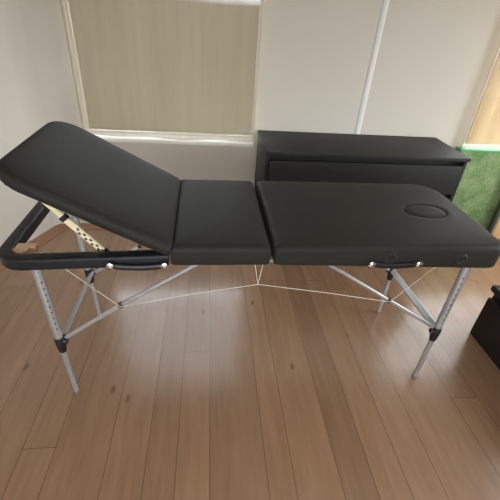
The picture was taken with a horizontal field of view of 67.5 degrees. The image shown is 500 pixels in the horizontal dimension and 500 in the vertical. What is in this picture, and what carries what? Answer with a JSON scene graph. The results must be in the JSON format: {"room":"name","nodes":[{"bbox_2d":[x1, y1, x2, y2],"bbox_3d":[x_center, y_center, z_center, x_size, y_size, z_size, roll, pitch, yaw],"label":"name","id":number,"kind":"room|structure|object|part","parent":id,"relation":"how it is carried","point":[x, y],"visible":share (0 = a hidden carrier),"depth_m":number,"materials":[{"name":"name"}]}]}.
{"room":"massage room","nodes":[
{"label":"massage room","id":0,"kind":"room"},
{"bbox_2d":[0,21,52,245],"bbox_3d":[-2.329,0.068,0.140,0.120,2.650,5.400,13,34,13],"label":"wall","id":1,"kind":"structure","parent":0,"point":[14,206],"depth_m":2.44,"materials":[{"name":"paint"}]},
{"bbox_2d":[0,224,68,271],"bbox_3d":[-1.812,0.351,2.100,0.110,0.009,2.200,13,34,13],"label":"trim","id":2,"kind":"structure","parent":1,"relation":"attached to","point":[56,230],"depth_m":2.83,"materials":[{"name":"brown wood"}]},
{"bbox_2d":[0,229,499,499],"bbox_3d":[-0.124,1.214,1.058,6.600,0.080,5.650,0,33,-6],"label":"floor","id":3,"kind":"structure","parent":0,"point":[254,392],"depth_m":1.82,"materials":[{"name":"brown wood"}]},
{"bbox_2d":[0,121,499,393],"bbox_3d":[0.020,0.067,1.739,1.908,1.116,0.646,0,33,-7],"label":"massage table","id":4,"kind":"object","parent":3,"relation":"on","point":[65,167],"visible":1,"depth_m":1.45,"materials":[{"name":"black leather"}]},
{"bbox_3d":[-0.776,0.204,1.433,0.033,0.421,0.043,10,33,9],"label":"leg","id":5,"kind":"part","parent":4,"relation":"part of","materials":[{"name":"metal"}]},
{"bbox_3d":[-0.657,-0.141,1.239,0.063,0.072,0.010,0,33,-7],"label":"prop arm","id":6,"kind":"part","parent":4,"relation":"part of","materials":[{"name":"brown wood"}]},
{"bbox_3d":[-0.850,-0.070,1.866,0.058,0.445,0.033,20,36,23],"label":"leg","id":7,"kind":"part","parent":4,"relation":"part of","materials":[{"name":"metal"}]},
{"bbox_3d":[-0.617,-0.122,1.551,0.598,0.068,0.622,0,33,-7],"label":"frame rail","id":8,"kind":"part","parent":4,"relation":"part of","materials":[{"name":"black plastic"}]},
{"bbox_3d":[-0.558,-0.276,1.457,0.534,0.313,0.622,0,33,-7],"label":"backrest","id":9,"kind":"part","parent":4,"relation":"part of","materials":[{"name":"black leather"}]},
{"bbox_3d":[-0.393,0.060,1.312,0.189,0.029,0.012,0,33,-7],"label":"carry handle","id":10,"kind":"part","parent":4,"relation":"part of","materials":[{"name":"black plastic"}]},
{"bbox_3d":[-0.340,0.127,1.446,0.362,0.244,0.016,0,33,-7],"label":"arm","id":11,"kind":"part","parent":4,"relation":"part of","materials":[{"name":"metal"}]},
{"bbox_2d":[170,179,270,264],"bbox_3d":[-0.134,-0.148,1.593,0.360,0.086,0.622,0,33,-7],"label":"seat cushion","id":12,"kind":"object","parent":4,"relation":"on","point":[213,222],"depth_m":1.45,"materials":[{"name":"black leather"}]},
{"bbox_3d":[0.436,0.126,1.540,0.373,0.244,0.016,0,33,-7],"label":"arm","id":13,"kind":"part","parent":4,"relation":"part of","materials":[{"name":"metal"}]},
{"bbox_2d":[255,181,499,267],"bbox_3d":[0.519,-0.139,1.679,0.932,0.110,0.622,0,33,-7],"label":"cushion","id":14,"kind":"object","parent":4,"relation":"on","point":[305,223],"depth_m":1.51,"materials":[{"name":"black leather"}]},
{"bbox_2d":[383,253,396,263],"bbox_3d":[0.531,0.033,1.419,0.058,0.058,0.010,0,33,-7],"label":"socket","id":15,"kind":"object","parent":4,"relation":"attached to","point":[388,258],"depth_m":1.42,"materials":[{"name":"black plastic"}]},
{"bbox_3d":[0.552,0.059,1.427,0.193,0.029,0.012,0,33,-7],"label":"carry handle","id":16,"kind":"part","parent":4,"relation":"part of","materials":[{"name":"black plastic"}]},
{"bbox_3d":[0.886,0.204,1.636,0.033,0.425,0.044,18,35,19],"label":"leg","id":17,"kind":"part","parent":4,"relation":"part of","materials":[{"name":"metal"}]},
{"bbox_2d":[454,254,467,264],"bbox_3d":[0.824,0.038,1.458,0.058,0.058,0.010,0,33,-7],"label":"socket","id":18,"kind":"object","parent":4,"relation":"attached to","point":[459,259],"depth_m":1.46,"materials":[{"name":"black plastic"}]},
{"bbox_2d":[254,130,470,256],"bbox_3d":[0.738,-0.401,2.824,1.380,0.811,0.475,0,33,-6],"label":"dresser","id":19,"kind":"object","parent":3,"relation":"on","point":[287,156],"visible":0.44,"depth_m":2.50,"materials":[{"name":"black wood"}]},
{"bbox_3d":[0.065,-0.398,2.761,0.022,0.786,0.455,0,33,-6],"label":"panel","id":20,"kind":"part","parent":19,"relation":"part of","materials":[{"name":"black wood"}]},
{"bbox_3d":[0.773,-0.485,2.510,1.322,0.205,0.020,0,33,-6],"label":"drawer","id":21,"kind":"part","parent":19,"relation":"part of","materials":[{"name":"black wood"}]},
{"bbox_3d":[1.407,-0.390,2.910,0.022,0.786,0.455,0,33,-6],"label":"panel","id":22,"kind":"part","parent":19,"relation":"part of","materials":[{"name":"black wood"}]},
{"bbox_2d":[452,147,499,231],"bbox_3d":[2.123,-0.478,3.168,1.055,0.746,0.076,0,33,-6],"label":"panel","id":23,"kind":"object","parent":3,"relation":"on","point":[477,194],"visible":0.69,"depth_m":3.08,"materials":[{"name":"green fabric"}]},
{"bbox_2d":[470,285,499,369],"bbox_3d":[1.594,0.602,1.796,0.460,0.365,0.942,0,33,-6],"label":"dresser","id":24,"kind":"object","parent":3,"relation":"on","point":[485,330],"visible":1,"depth_m":2.08,"materials":[{"name":"black wood"}]},
{"bbox_3d":[1.565,0.370,2.184,0.415,0.326,0.022,0,33,-6],"label":"panel","id":25,"kind":"part","parent":24,"relation":"part of","materials":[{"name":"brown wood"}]},
{"bbox_2d":[489,207,499,238],"bbox_3d":[2.294,-0.367,3.128,0.424,0.625,0.035,0,33,-6],"label":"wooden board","id":26,"kind":"object","parent":3,"relation":"on","point":[494,230],"visible":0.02,"depth_m":3.21,"materials":[{"name":"brown wood"}]},
{"bbox_3d":[2.304,-0.364,3.131,0.404,0.620,0.025,0,33,-6],"label":"panel","id":27,"kind":"part","parent":26,"relation":"part of","materials":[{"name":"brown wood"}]},
{"bbox_2d":[18,0,499,222],"bbox_3d":[0.707,-1.285,2.581,4.540,2.650,0.075,0,33,-6],"label":"wall","id":28,"kind":"structure","parent":0,"point":[435,58],"depth_m":2.56,"materials":[{"name":"paint"}]},
{"bbox_2d":[0,0,64,226],"bbox_3d":[-1.423,-1.293,2.293,0.097,2.600,0.114,0,33,-6],"label":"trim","id":29,"kind":"structure","parent":28,"relation":"attached to","point":[11,20],"depth_m":2.36,"materials":[{"name":"paint"}]},
{"bbox_2d":[62,223,102,228],"bbox_3d":[0.029,-0.185,3.143,3.050,0.010,0.074,0,33,-6],"label":"trim","id":30,"kind":"structure","parent":28,"relation":"attached to","point":[83,225],"depth_m":2.98,"materials":[{"name":"brown wood"}]},
{"bbox_2d":[60,0,263,141],"bbox_3d":[-0.515,-1.444,2.238,1.190,1.570,0.015,0,33,-6],"label":"window blind","id":31,"kind":"object","parent":28,"relation":"hanging from","point":[166,69],"visible":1,"depth_m":2.40,"materials":[{"name":"beige fabric"}]},
{"bbox_2d":[94,134,252,146],"bbox_3d":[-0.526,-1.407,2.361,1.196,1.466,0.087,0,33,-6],"label":"windowsill","id":32,"kind":"structure","parent":28,"relation":"in","point":[152,140],"depth_m":2.72,"materials":[{"name":"white paint"}]},
{"bbox_2d":[354,0,389,133],"bbox_3d":[0.837,-1.287,2.554,0.048,2.600,0.024,0,33,-6],"label":"trim","id":33,"kind":"structure","parent":28,"relation":"attached to","point":[385,3],"depth_m":2.55,"materials":[{"name":"white paint"}]},
{"bbox_2d":[461,44,499,146],"bbox_3d":[1.708,-1.283,2.652,0.022,2.600,0.021,0,33,-6],"label":"trim","id":34,"kind":"structure","parent":28,"relation":"attached to","point":[498,50],"depth_m":2.73,"materials":[{"name":"white"}]},
{"bbox_2d":[463,144,499,147],"bbox_3d":[2.244,-1.392,2.668,1.065,1.466,0.087,0,33,-6],"label":"window","id":35,"kind":"structure","parent":28,"relation":"in","point":[464,145],"depth_m":3.01,"materials":[{"name":"white paint"}]}
]}

